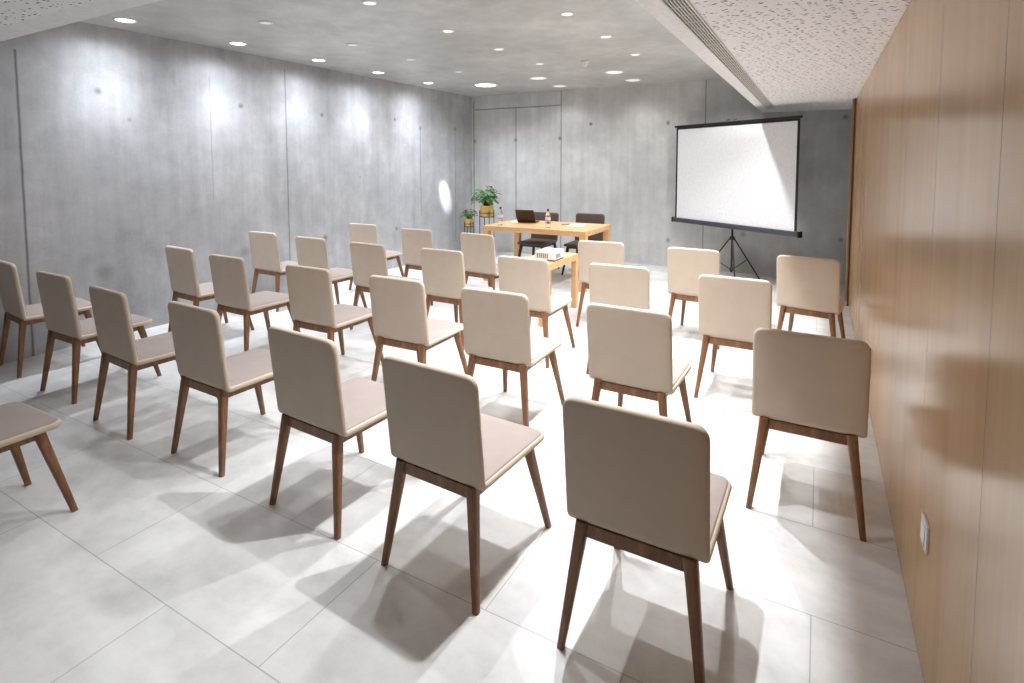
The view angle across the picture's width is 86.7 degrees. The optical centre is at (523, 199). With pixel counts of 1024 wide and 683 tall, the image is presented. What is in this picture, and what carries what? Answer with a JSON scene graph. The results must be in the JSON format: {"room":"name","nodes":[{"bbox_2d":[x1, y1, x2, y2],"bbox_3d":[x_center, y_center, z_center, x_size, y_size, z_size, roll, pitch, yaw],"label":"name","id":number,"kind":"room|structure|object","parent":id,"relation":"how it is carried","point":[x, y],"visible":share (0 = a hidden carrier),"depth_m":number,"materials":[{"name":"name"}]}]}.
{"room":"conference room","nodes":[
{"label":"conference room","id":0,"kind":"room"},
{"bbox_2d":[0,21,471,363],"bbox_3d":[-3.562,-0.177,5.465,0.150,2.820,10.895,2,4,28],"label":"wall","id":1,"kind":"structure","parent":0,"point":[119,147],"depth_m":5.55,"materials":[{"name":"concrete"}]},
{"bbox_2d":[81,0,722,96],"bbox_3d":[-0.863,-1.564,3.903,6.295,0.150,10.895,2,4,28],"label":"ceiling","id":2,"kind":"structure","parent":0,"point":[387,33],"depth_m":5.26,"materials":[{"name":"concrete"}]},
{"bbox_2d":[113,17,136,22],"bbox_3d":[-3.418,-1.533,4.650,0.172,0.009,0.172,2,4,28],"label":"recessed light","id":3,"kind":"object","parent":2,"relation":"in","point":[119,19],"visible":1,"depth_m":4.64,"materials":[{"name":"white ceramic"}]},
{"bbox_2d":[228,41,246,45],"bbox_3d":[-2.928,-1.591,5.549,0.172,0.009,0.172,2,4,28],"label":"recessed light","id":4,"kind":"object","parent":2,"relation":"in","point":[230,42],"visible":1,"depth_m":5.54,"materials":[{"name":"white ceramic"}]},
{"bbox_2d":[258,21,272,24],"bbox_3d":[-2.253,-1.538,4.734,0.116,0.009,0.116,2,4,28],"label":"recessed light","id":5,"kind":"object","parent":2,"relation":"in","point":[260,22],"visible":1,"depth_m":4.72,"materials":[{"name":"white ceramic"}]},
{"bbox_2d":[311,59,325,61],"bbox_3d":[-2.441,-1.650,6.443,0.172,0.009,0.172,2,4,28],"label":"recessed light","id":6,"kind":"object","parent":2,"relation":"in","point":[315,60],"visible":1,"depth_m":6.45,"materials":[{"name":"white ceramic"}]},
{"bbox_2d":[362,0,376,5],"bbox_3d":[-1.183,-1.500,4.152,0.116,0.009,0.116,2,4,28],"label":"recessed light","id":7,"kind":"object","parent":2,"relation":"in","point":[366,2],"visible":1,"depth_m":4.15,"materials":[{"name":"white ceramic"}]},
{"bbox_2d":[372,71,384,73],"bbox_3d":[-1.965,-1.707,7.315,0.172,0.009,0.172,2,4,28],"label":"recessed light","id":8,"kind":"object","parent":2,"relation":"in","point":[374,72],"visible":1,"depth_m":7.30,"materials":[{"name":"white plastic"}]},
{"bbox_2d":[442,29,453,32],"bbox_3d":[-0.705,-1.558,5.029,0.116,0.009,0.116,2,4,28],"label":"recessed light","id":9,"kind":"object","parent":2,"relation":"in","point":[443,30],"visible":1,"depth_m":5.02,"materials":[{"name":"white ceramic"}]},
{"bbox_2d":[473,83,497,86],"bbox_3d":[-0.604,-1.784,8.490,0.400,0.009,0.400,2,4,28],"label":"recessed light","id":10,"kind":"object","parent":2,"relation":"in","point":[477,84],"visible":1,"depth_m":8.49,"materials":[{"name":"white plastic"}]},
{"bbox_2d":[529,77,546,79],"bbox_3d":[0.203,-1.739,7.808,0.270,0.009,0.270,2,4,28],"label":"recessed light","id":11,"kind":"object","parent":2,"relation":"in","point":[531,78],"visible":1,"depth_m":7.81,"materials":[{"name":"white plastic"}]},
{"bbox_2d":[560,12,573,15],"bbox_3d":[0.355,-1.520,4.454,0.116,0.009,0.116,2,4,28],"label":"recessed light","id":12,"kind":"object","parent":2,"relation":"in","point":[561,13],"visible":1,"depth_m":4.44,"materials":[{"name":"white ceramic"}]},
{"bbox_2d":[581,60,588,66],"bbox_3d":[0.730,-1.625,6.512,0.100,0.068,0.100,2,4,28],"label":"ceiling detector","id":13,"kind":"object","parent":2,"relation":"attached to","point":[584,62],"visible":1,"depth_m":6.48,"materials":[{"name":"white plastic"}]},
{"bbox_2d":[600,35,611,37],"bbox_3d":[0.789,-1.572,5.251,0.116,0.009,0.116,2,4,28],"label":"recessed light","id":14,"kind":"object","parent":2,"relation":"in","point":[601,36],"visible":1,"depth_m":5.24,"materials":[{"name":"white ceramic"}]},
{"bbox_2d":[604,70,623,73],"bbox_3d":[1.212,-1.705,7.294,0.270,0.009,0.270,2,4,28],"label":"recessed light","id":15,"kind":"object","parent":2,"relation":"in","point":[612,71],"visible":1,"depth_m":7.30,"materials":[{"name":"white plastic"}]},
{"bbox_2d":[625,79,640,81],"bbox_3d":[1.600,-1.750,7.980,0.240,0.009,0.240,2,4,28],"label":"recessed light","id":16,"kind":"object","parent":2,"relation":"in","point":[628,80],"visible":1,"depth_m":8.00,"materials":[{"name":"white plastic"}]},
{"bbox_2d":[0,0,851,112],"bbox_3d":[-0.798,-1.232,3.888,6.145,0.510,10.595,2,4,28],"label":"soffit","id":17,"kind":"structure","parent":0,"point":[657,9],"depth_m":2.81,"materials":[{"name":"white paint"}]},
{"bbox_2d":[660,0,774,108],"bbox_3d":[1.637,-0.991,4.177,0.104,0.008,6.500,2,4,28],"label":"grille","id":18,"kind":"object","parent":17,"relation":"attached to","point":[683,10],"visible":1,"depth_m":3.19,"materials":[{"name":"white metal"}]},
{"bbox_2d":[0,0,910,107],"bbox_3d":[-1.005,-0.959,3.671,5.984,0.006,9.965,2,4,28],"label":"ceiling","id":19,"kind":"structure","parent":0,"point":[800,53],"depth_m":3.05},
{"bbox_2d":[0,251,922,682],"bbox_3d":[-0.863,1.400,4.096,6.295,0.150,10.895,2,4,28],"label":"floor","id":20,"kind":"structure","parent":0,"point":[166,569],"depth_m":2.21,"materials":[{"name":"tile"}]},
{"bbox_2d":[0,402,78,511],"bbox_3d":[-2.384,1.014,2.328,0.476,0.852,0.561,2,4,27],"label":"chair","id":21,"kind":"object","parent":20,"relation":"on","point":[21,424],"visible":1,"depth_m":2.43,"materials":[{"name":"beige fabric"}]},
{"bbox_2d":[0,402,57,440],"bbox_3d":[-2.367,0.999,2.361,0.435,0.021,0.406,2,4,27],"label":"seat cushion","id":22,"kind":"object","parent":21,"relation":"on","point":[19,421],"depth_m":2.41,"materials":[{"name":"beige fabric"}]},
{"bbox_2d":[0,260,101,377],"bbox_3d":[-3.805,0.881,4.364,0.476,0.852,0.561,2,4,33],"label":"chair","id":23,"kind":"object","parent":20,"relation":"on","point":[11,293],"visible":0.69,"depth_m":4.13,"materials":[{"name":"beige fabric"}]},
{"bbox_2d":[15,265,32,316],"bbox_3d":[-3.920,0.683,4.175,0.435,0.410,0.089,2,4,33],"label":"cushion","id":24,"kind":"object","parent":23,"relation":"on","point":[20,309],"depth_m":4.04,"materials":[{"name":"beige fabric"}]},
{"bbox_2d":[25,298,91,315],"bbox_3d":[-3.784,0.866,4.395,0.435,0.021,0.406,2,4,33],"label":"seat cushion","id":25,"kind":"object","parent":23,"relation":"on","point":[82,305],"depth_m":4.35,"materials":[{"name":"beige fabric"}]},
{"bbox_2d":[36,271,161,403],"bbox_3d":[-3.060,0.910,3.919,0.476,0.852,0.561,2,4,28],"label":"chair","id":26,"kind":"object","parent":20,"relation":"on","point":[56,291],"visible":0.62,"depth_m":3.69,"materials":[{"name":"beige fabric"}]},
{"bbox_2d":[70,278,87,334],"bbox_3d":[-3.159,0.712,3.721,0.435,0.410,0.089,2,4,28],"label":"cushion","id":27,"kind":"object","parent":26,"relation":"on","point":[75,328],"depth_m":3.60,"materials":[{"name":"beige fabric"}]},
{"bbox_2d":[80,314,149,333],"bbox_3d":[-3.042,0.895,3.951,0.435,0.021,0.406,2,4,28],"label":"seat cushion","id":28,"kind":"object","parent":26,"relation":"on","point":[87,325],"depth_m":3.93,"materials":[{"name":"beige fabric"}]},
{"bbox_2d":[89,285,217,439],"bbox_3d":[-2.332,0.940,3.457,0.476,0.852,0.561,2,4,32],"label":"chair","id":29,"kind":"object","parent":20,"relation":"on","point":[118,345],"visible":0.73,"depth_m":3.24,"materials":[{"name":"beige fabric"}]},
{"bbox_2d":[126,296,144,360],"bbox_3d":[-2.442,0.742,3.265,0.435,0.410,0.089,2,4,32],"label":"cushion","id":30,"kind":"object","parent":29,"relation":"on","point":[132,354],"depth_m":3.14,"materials":[{"name":"beige fabric"}]},
{"bbox_2d":[135,331,174,358],"bbox_3d":[-2.312,0.925,3.488,0.435,0.021,0.406,2,4,32],"label":"seat cushion","id":31,"kind":"object","parent":29,"relation":"on","point":[160,346],"depth_m":3.40,"materials":[{"name":"beige fabric"}]},
{"bbox_2d":[165,245,253,331],"bbox_3d":[-2.929,0.835,5.065,0.476,0.852,0.561,2,4,32],"label":"chair","id":32,"kind":"object","parent":20,"relation":"on","point":[181,263],"visible":0.69,"depth_m":4.84,"materials":[{"name":"beige fabric"}]},
{"bbox_2d":[199,282,213,293],"bbox_3d":[-2.909,0.820,5.096,0.435,0.021,0.406,2,4,32],"label":"seat cushion","id":33,"kind":"object","parent":32,"relation":"on","point":[205,288],"depth_m":4.98,"materials":[{"name":"beige fabric"}]},
{"bbox_2d":[168,301,273,477],"bbox_3d":[-1.602,0.964,3.084,0.476,0.852,0.561,2,4,30],"label":"chair","id":34,"kind":"object","parent":20,"relation":"on","point":[203,365],"visible":0.81,"depth_m":2.87,"materials":[{"name":"beige fabric"}]},
{"bbox_2d":[219,315,236,385],"bbox_3d":[-1.707,0.767,2.889,0.435,0.410,0.089,2,4,30],"label":"cushion","id":35,"kind":"object","parent":34,"relation":"on","point":[224,380],"depth_m":2.76,"materials":[{"name":"beige fabric"}]},
{"bbox_2d":[226,348,272,383],"bbox_3d":[-1.583,0.949,3.116,0.435,0.021,0.406,2,4,30],"label":"seat cushion","id":36,"kind":"object","parent":34,"relation":"on","point":[252,366],"depth_m":3.06,"materials":[{"name":"beige fabric"}]},
{"bbox_2d":[209,254,300,351],"bbox_3d":[-2.268,0.864,4.618,0.476,0.852,0.561,2,4,29],"label":"chair","id":37,"kind":"object","parent":20,"relation":"on","point":[232,294],"visible":0.94,"depth_m":4.40,"materials":[{"name":"beige fabric"}]},
{"bbox_2d":[250,291,288,306],"bbox_3d":[-2.250,0.849,4.650,0.435,0.021,0.406,2,4,29],"label":"seat cushion","id":38,"kind":"object","parent":37,"relation":"on","point":[263,298],"depth_m":4.61,"materials":[{"name":"beige fabric"}]},
{"bbox_2d":[249,231,297,311],"bbox_3d":[-2.723,0.763,6.158,0.476,0.852,0.561,2,4,29],"label":"chair","id":39,"kind":"object","parent":20,"relation":"on","point":[263,245],"visible":0.72,"depth_m":5.92,"materials":[{"name":"beige fabric"}]},
{"bbox_2d":[280,260,297,269],"bbox_3d":[-2.705,0.749,6.190,0.435,0.021,0.406,2,4,29],"label":"seat cushion","id":40,"kind":"object","parent":39,"relation":"on","point":[284,263],"depth_m":6.23,"materials":[{"name":"beige fabric"}]},
{"bbox_2d":[268,326,386,539],"bbox_3d":[-0.846,0.994,2.626,0.476,0.852,0.561,2,4,31],"label":"chair","id":41,"kind":"object","parent":20,"relation":"on","point":[312,399],"visible":0.88,"depth_m":2.41,"materials":[{"name":"beige fabric"}]},
{"bbox_2d":[346,423,352,429],"bbox_3d":[-0.955,0.796,2.434,0.435,0.410,0.089,2,4,31],"label":"cushion","id":42,"kind":"object","parent":41,"relation":"on","point":[349,426],"depth_m":2.37,"materials":[{"name":"beige fabric"}]},
{"bbox_2d":[341,377,385,426],"bbox_3d":[-0.826,0.979,2.658,0.435,0.021,0.406,2,4,31],"label":"seat cushion","id":43,"kind":"object","parent":41,"relation":"on","point":[364,401],"depth_m":2.61,"materials":[{"name":"beige fabric"}]},
{"bbox_2d":[295,236,366,307],"bbox_3d":[-2.024,0.792,5.716,0.476,0.852,0.561,2,4,30],"label":"chair","id":44,"kind":"object","parent":20,"relation":"on","point":[311,252],"visible":0.64,"depth_m":5.51,"materials":[{"name":"beige fabric"}]},
{"bbox_2d":[330,268,352,277],"bbox_3d":[-2.005,0.777,5.748,0.435,0.021,0.406,2,4,30],"label":"seat cushion","id":45,"kind":"object","parent":44,"relation":"on","point":[335,272],"depth_m":5.68,"materials":[{"name":"beige fabric"}]},
{"bbox_2d":[285,264,383,362],"bbox_3d":[-1.440,0.894,4.163,0.476,0.852,0.561,2,4,28],"label":"chair","id":46,"kind":"object","parent":20,"relation":"on","point":[310,290],"visible":0.91,"depth_m":3.95,"materials":[{"name":"beige fabric"}]},
{"bbox_2d":[334,304,371,322],"bbox_3d":[-1.422,0.879,4.196,0.435,0.021,0.406,2,4,28],"label":"seat cushion","id":47,"kind":"object","parent":46,"relation":"on","point":[344,313],"depth_m":4.16,"materials":[{"name":"beige fabric"}]},
{"bbox_2d":[349,223,403,289],"bbox_3d":[-1.873,0.711,6.957,0.476,0.852,0.561,2,4,28],"label":"chair","id":48,"kind":"object","parent":20,"relation":"on","point":[364,233],"visible":0.46,"depth_m":6.74,"materials":[{"name":"beige fabric"}]},
{"bbox_2d":[386,250,401,255],"bbox_3d":[-1.855,0.696,6.990,0.435,0.021,0.406,2,4,28],"label":"seat cushion","id":49,"kind":"object","parent":48,"relation":"on","point":[388,253],"depth_m":6.97,"materials":[{"name":"beige fabric"}]},
{"bbox_2d":[350,242,420,329],"bbox_3d":[-1.333,0.819,5.312,0.476,0.852,0.561,2,4,30],"label":"chair","id":50,"kind":"object","parent":20,"relation":"on","point":[367,259],"visible":0.48,"depth_m":5.10,"materials":[{"name":"beige fabric"}]},
{"bbox_2d":[388,275,418,279],"bbox_3d":[-1.314,0.804,5.344,0.435,0.021,0.406,2,4,30],"label":"seat cushion","id":51,"kind":"object","parent":50,"relation":"on","point":[388,275],"depth_m":5.47,"materials":[{"name":"beige fabric"}]},
{"bbox_2d":[401,228,432,305],"bbox_3d":[-1.099,0.747,6.417,0.476,0.852,0.561,2,4,30],"label":"chair","id":52,"kind":"object","parent":20,"relation":"on","point":[413,240],"visible":0.46,"depth_m":6.21,"materials":[{"name":"beige fabric"}]},
{"bbox_2d":[369,275,467,381],"bbox_3d":[-0.716,0.918,3.784,0.476,0.852,0.561,2,4,27],"label":"chair","id":53,"kind":"object","parent":20,"relation":"on","point":[398,305],"visible":0.97,"depth_m":3.57,"materials":[{"name":"beige fabric"}]},
{"bbox_2d":[427,318,462,339],"bbox_3d":[-0.699,0.904,3.817,0.435,0.021,0.406,2,4,27],"label":"seat cushion","id":54,"kind":"object","parent":53,"relation":"on","point":[438,329],"depth_m":3.78,"materials":[{"name":"beige fabric"}]},
{"bbox_2d":[420,248,492,349],"bbox_3d":[-0.592,0.842,4.952,0.476,0.852,0.561,2,4,28],"label":"chair","id":55,"kind":"object","parent":20,"relation":"on","point":[443,271],"visible":0.83,"depth_m":4.72,"materials":[{"name":"beige fabric"}]},
{"bbox_2d":[466,284,490,288],"bbox_3d":[-0.574,0.827,4.984,0.435,0.021,0.406,2,4,28],"label":"seat cushion","id":56,"kind":"object","parent":55,"relation":"on","point":[467,285],"depth_m":5.06,"materials":[{"name":"beige fabric"}]},
{"bbox_2d":[381,355,550,615],"bbox_3d":[-0.222,1.019,2.243,0.476,0.852,0.561,2,4,31],"label":"chair","id":57,"kind":"object","parent":20,"relation":"on","point":[439,435],"visible":1,"depth_m":2.03,"materials":[{"name":"beige fabric"}]},
{"bbox_2d":[480,413,540,477],"bbox_3d":[-0.202,1.004,2.275,0.435,0.021,0.406,2,4,31],"label":"seat cushion","id":58,"kind":"object","parent":57,"relation":"on","point":[505,443],"depth_m":2.23,"materials":[{"name":"beige fabric"}]},
{"bbox_2d":[464,222,473,232],"bbox_3d":[-0.972,0.681,9.587,0.172,0.569,0.172,2,4,28],"label":"plant stand","id":59,"kind":"object","parent":20,"relation":"on","point":[470,226],"visible":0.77,"depth_m":9.54,"materials":[{"name":"black metal"}]},
{"bbox_2d":[460,209,477,225],"bbox_3d":[-0.974,0.320,9.551,0.326,0.304,0.342,2,4,28],"label":"potted plant","id":60,"kind":"object","parent":59,"relation":"on","point":[468,215],"visible":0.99,"depth_m":9.51,"materials":[{"name":"green plant"}]},
{"bbox_2d":[460,232,498,289],"bbox_3d":[-0.357,0.774,5.994,0.476,0.852,0.561,2,4,34],"label":"chair","id":61,"kind":"object","parent":20,"relation":"on","point":[478,250],"visible":0.69,"depth_m":5.76,"materials":[{"name":"beige fabric"}]},
{"bbox_2d":[479,210,494,233],"bbox_3d":[-0.630,0.586,9.224,0.262,0.807,0.262,2,4,28],"label":"plant stand","id":62,"kind":"object","parent":20,"relation":"on","point":[479,210],"visible":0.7,"depth_m":9.15,"materials":[{"name":"black metal"}]},
{"bbox_2d":[471,185,501,216],"bbox_3d":[-0.629,0.026,9.189,0.574,0.518,0.518,2,4,28],"label":"potted plant","id":63,"kind":"object","parent":62,"relation":"on","point":[488,198],"visible":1,"depth_m":9.10,"materials":[{"name":"green plant"}]},
{"bbox_2d":[461,287,564,426],"bbox_3d":[-0.059,0.942,3.432,0.476,0.852,0.561,2,4,28],"label":"chair","id":64,"kind":"object","parent":20,"relation":"on","point":[496,324],"visible":0.98,"depth_m":3.20,"materials":[{"name":"beige fabric"}]},
{"bbox_2d":[530,335,558,359],"bbox_3d":[-0.041,0.927,3.464,0.435,0.021,0.406,2,4,28],"label":"seat cushion","id":65,"kind":"object","parent":64,"relation":"on","point":[541,347],"depth_m":3.42,"materials":[{"name":"beige fabric"}]},
{"bbox_2d":[498,255,574,368],"bbox_3d":[0.111,0.869,4.549,0.476,0.852,0.561,2,4,28],"label":"chair","id":66,"kind":"object","parent":20,"relation":"on","point":[530,277],"visible":0.73,"depth_m":4.30,"materials":[{"name":"beige fabric"}]},
{"bbox_2d":[551,295,570,308],"bbox_3d":[0.129,0.854,4.582,0.435,0.021,0.406,2,4,28],"label":"seat cushion","id":67,"kind":"object","parent":66,"relation":"on","point":[557,302],"depth_m":4.52,"materials":[{"name":"beige fabric"}]},
{"bbox_2d":[517,212,559,268],"bbox_3d":[0.202,0.636,8.103,0.476,0.852,0.561,2,4,29],"label":"chair","id":68,"kind":"object","parent":20,"relation":"on","point":[541,241],"visible":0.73,"depth_m":8.19,"materials":[{"name":"fabric"}]},
{"bbox_2d":[518,238,554,243],"bbox_3d":[0.183,0.626,8.069,0.435,0.021,0.406,2,4,29],"label":"seat cushion","id":69,"kind":"object","parent":68,"relation":"on","point":[532,240],"depth_m":8.02,"materials":[{"name":"fabric"}]},
{"bbox_2d":[531,212,557,240],"bbox_3d":[0.304,0.415,8.272,0.435,0.410,0.089,2,4,29],"label":"cushion","id":70,"kind":"object","parent":68,"relation":"on","point":[540,216],"depth_m":8.28,"materials":[{"name":"fabric"}]},
{"bbox_2d":[483,219,610,291],"bbox_3d":[0.321,0.728,7.448,1.490,0.755,0.940,2,4,28],"label":"table","id":71,"kind":"object","parent":20,"relation":"on","point":[556,228],"visible":0.64,"depth_m":7.24,"materials":[{"name":"brown wood"}]},
{"bbox_2d":[498,207,502,224],"bbox_3d":[-0.320,0.227,7.394,0.071,0.250,0.071,2,4,28],"label":"water bottle","id":72,"kind":"object","parent":71,"relation":"on","point":[500,213],"visible":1,"depth_m":7.37,"materials":[{"name":"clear plastic"}]},
{"bbox_2d":[515,210,538,222],"bbox_3d":[0.048,0.233,7.723,0.270,0.190,0.310,1,4,17],"label":"laptop","id":73,"kind":"object","parent":71,"relation":"on","point":[527,216],"visible":1,"depth_m":7.63,"materials":[{"name":"grey metal"}]},
{"bbox_2d":[545,209,550,227],"bbox_3d":[0.312,0.249,7.062,0.071,0.250,0.071,2,4,28],"label":"water bottle","id":74,"kind":"object","parent":71,"relation":"on","point":[547,216],"visible":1,"depth_m":7.04,"materials":[{"name":"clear plastic"}]},
{"bbox_2d":[567,224,586,226],"bbox_3d":[0.711,0.352,7.382,0.219,0.003,0.303,2,4,23],"label":"paper sheets","id":75,"kind":"object","parent":71,"relation":"on","point":[574,225],"visible":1,"depth_m":7.33,"materials":[{"name":"white paper"}]},
{"bbox_2d":[526,252,577,326],"bbox_3d":[0.228,0.916,5.737,0.385,0.602,0.850,2,4,28],"label":"side table","id":76,"kind":"object","parent":20,"relation":"on","point":[572,258],"visible":0.31,"depth_m":5.97,"materials":[{"name":"brown wood"}]},
{"bbox_2d":[535,248,563,261],"bbox_3d":[0.273,0.571,5.634,0.222,0.100,0.275,2,4,26],"label":"projector","id":77,"kind":"object","parent":76,"relation":"on","point":[549,254],"visible":0.92,"depth_m":5.53,"materials":[{"name":"white plastic"}]},
{"bbox_2d":[561,213,604,274],"bbox_3d":[0.868,0.650,7.888,0.476,0.852,0.561,2,4,27],"label":"chair","id":78,"kind":"object","parent":20,"relation":"on","point":[580,217],"visible":0.48,"depth_m":8.02,"materials":[{"name":"fabric"}]},
{"bbox_2d":[565,240,578,244],"bbox_3d":[0.851,0.640,7.854,0.435,0.021,0.406,2,4,27],"label":"seat cushion","id":79,"kind":"object","parent":78,"relation":"on","point":[575,242],"depth_m":7.81,"materials":[{"name":"fabric"}]},
{"bbox_2d":[575,214,603,240],"bbox_3d":[0.965,0.429,8.061,0.435,0.410,0.089,2,4,27],"label":"cushion","id":80,"kind":"object","parent":78,"relation":"on","point":[580,218],"depth_m":8.04,"materials":[{"name":"fabric"}]},
{"bbox_2d":[576,240,624,326],"bbox_3d":[0.835,0.810,5.447,0.476,0.852,0.561,2,4,24],"label":"chair","id":81,"kind":"object","parent":20,"relation":"on","point":[589,252],"visible":0.45,"depth_m":5.22,"materials":[{"name":"beige fabric"}]},
{"bbox_2d":[586,263,662,373],"bbox_3d":[0.806,0.889,4.229,0.476,0.852,0.561,2,4,27],"label":"chair","id":82,"kind":"object","parent":20,"relation":"on","point":[610,284],"visible":0.41,"depth_m":3.98,"materials":[{"name":"beige fabric"}]},
{"bbox_2d":[650,306,660,310],"bbox_3d":[0.823,0.875,4.262,0.435,0.021,0.406,2,4,27],"label":"seat cushion","id":83,"kind":"object","parent":82,"relation":"on","point":[652,308],"depth_m":4.30,"materials":[{"name":"beige fabric"}]},
{"bbox_2d":[586,303,691,422],"bbox_3d":[0.661,0.967,3.049,0.476,0.852,0.561,2,4,30],"label":"chair","id":84,"kind":"object","parent":20,"relation":"on","point":[630,349],"visible":0.97,"depth_m":2.82,"materials":[{"name":"beige fabric"}]},
{"bbox_2d":[672,359,688,386],"bbox_3d":[0.680,0.952,3.081,0.435,0.021,0.406,2,4,30],"label":"seat cushion","id":85,"kind":"object","parent":84,"relation":"on","point":[680,368],"depth_m":3.01,"materials":[{"name":"beige fabric"}]},
{"bbox_2d":[557,396,732,682],"bbox_3d":[0.449,1.042,1.886,0.476,0.852,0.561,2,4,29],"label":"chair","id":86,"kind":"object","parent":20,"relation":"on","point":[642,484],"visible":1,"depth_m":1.65,"materials":[{"name":"beige fabric"}]},
{"bbox_2d":[710,473,727,541],"bbox_3d":[0.468,1.028,1.918,0.435,0.021,0.406,2,4,29],"label":"seat cushion","id":87,"kind":"object","parent":86,"relation":"on","point":[718,483],"depth_m":1.85,"materials":[{"name":"beige fabric"}]},
{"bbox_2d":[667,247,719,348],"bbox_3d":[1.611,0.840,4.989,0.476,0.852,0.561,2,4,31],"label":"chair","id":88,"kind":"object","parent":20,"relation":"on","point":[685,266],"visible":0.64,"depth_m":4.79,"materials":[{"name":"beige fabric"}]},
{"bbox_2d":[694,274,776,397],"bbox_3d":[1.501,0.918,3.793,0.476,0.852,0.561,2,4,30],"label":"chair","id":89,"kind":"object","parent":20,"relation":"on","point":[730,309],"visible":0.77,"depth_m":3.58,"materials":[{"name":"beige fabric"}]},
{"bbox_2d":[671,115,802,279],"bbox_3d":[2.854,0.024,7.290,0.775,2.180,2.067,-2,4,-29],"label":"projection screen","id":90,"kind":"object","parent":20,"relation":"on","point":[743,175],"visible":0.91,"depth_m":7.06,"materials":[{"name":"fabric"}]},
{"bbox_2d":[746,327,871,541],"bbox_3d":[1.370,0.995,2.614,0.476,0.852,0.561,2,4,29],"label":"chair","id":91,"kind":"object","parent":20,"relation":"on","point":[815,386],"visible":1,"depth_m":2.38,"materials":[{"name":"beige fabric"}]},
{"bbox_2d":[776,255,846,337],"bbox_3d":[2.406,0.870,4.531,0.476,0.852,0.561,3,5,37],"label":"chair","id":92,"kind":"object","parent":20,"relation":"on","point":[808,286],"visible":0.96,"depth_m":4.32,"materials":[{"name":"beige fabric"}]},
{"bbox_2d":[840,299,844,307],"bbox_3d":[2.429,0.855,4.561,0.435,0.021,0.406,3,5,37],"label":"seat cushion","id":93,"kind":"object","parent":92,"relation":"on","point":[842,302],"depth_m":4.46,"materials":[{"name":"beige fabric"}]},
{"bbox_2d":[472,79,851,281],"bbox_3d":[1.770,-0.387,8.673,6.145,2.820,0.150,2,4,28],"label":"wall","id":94,"kind":"structure","parent":0,"point":[610,152],"depth_m":8.60,"materials":[{"name":"concrete"}]},
{"bbox_2d":[848,0,1023,682],"bbox_3d":[1.502,0.308,1.939,0.150,2.310,9.200,2,4,28],"label":"wall","id":95,"kind":"structure","parent":0,"point":[936,279],"depth_m":1.48,"materials":[{"name":"brown wood"}]},
{"bbox_2d":[845,98,854,301],"bbox_3d":[3.632,0.042,6.038,0.034,2.308,0.040,2,4,28],"label":"trim","id":96,"kind":"structure","parent":95,"relation":"attached to","point":[854,98],"depth_m":6.02,"materials":[{"name":"brown wood"}]},
{"bbox_2d":[846,98,856,305],"bbox_3d":[3.625,0.044,6.009,0.018,2.308,0.018,2,4,28],"label":"trim","id":97,"kind":"structure","parent":95,"relation":"attached to","point":[855,99],"depth_m":6.00,"materials":[{"name":"brown wood"}]},
{"bbox_2d":[920,512,929,554],"bbox_3d":[1.251,1.043,1.696,0.012,0.088,0.088,2,4,28],"label":"electrical outlet","id":98,"kind":"object","parent":95,"relation":"attached to","point":[925,530],"visible":1,"depth_m":1.67,"materials":[{"name":"white plastic"}]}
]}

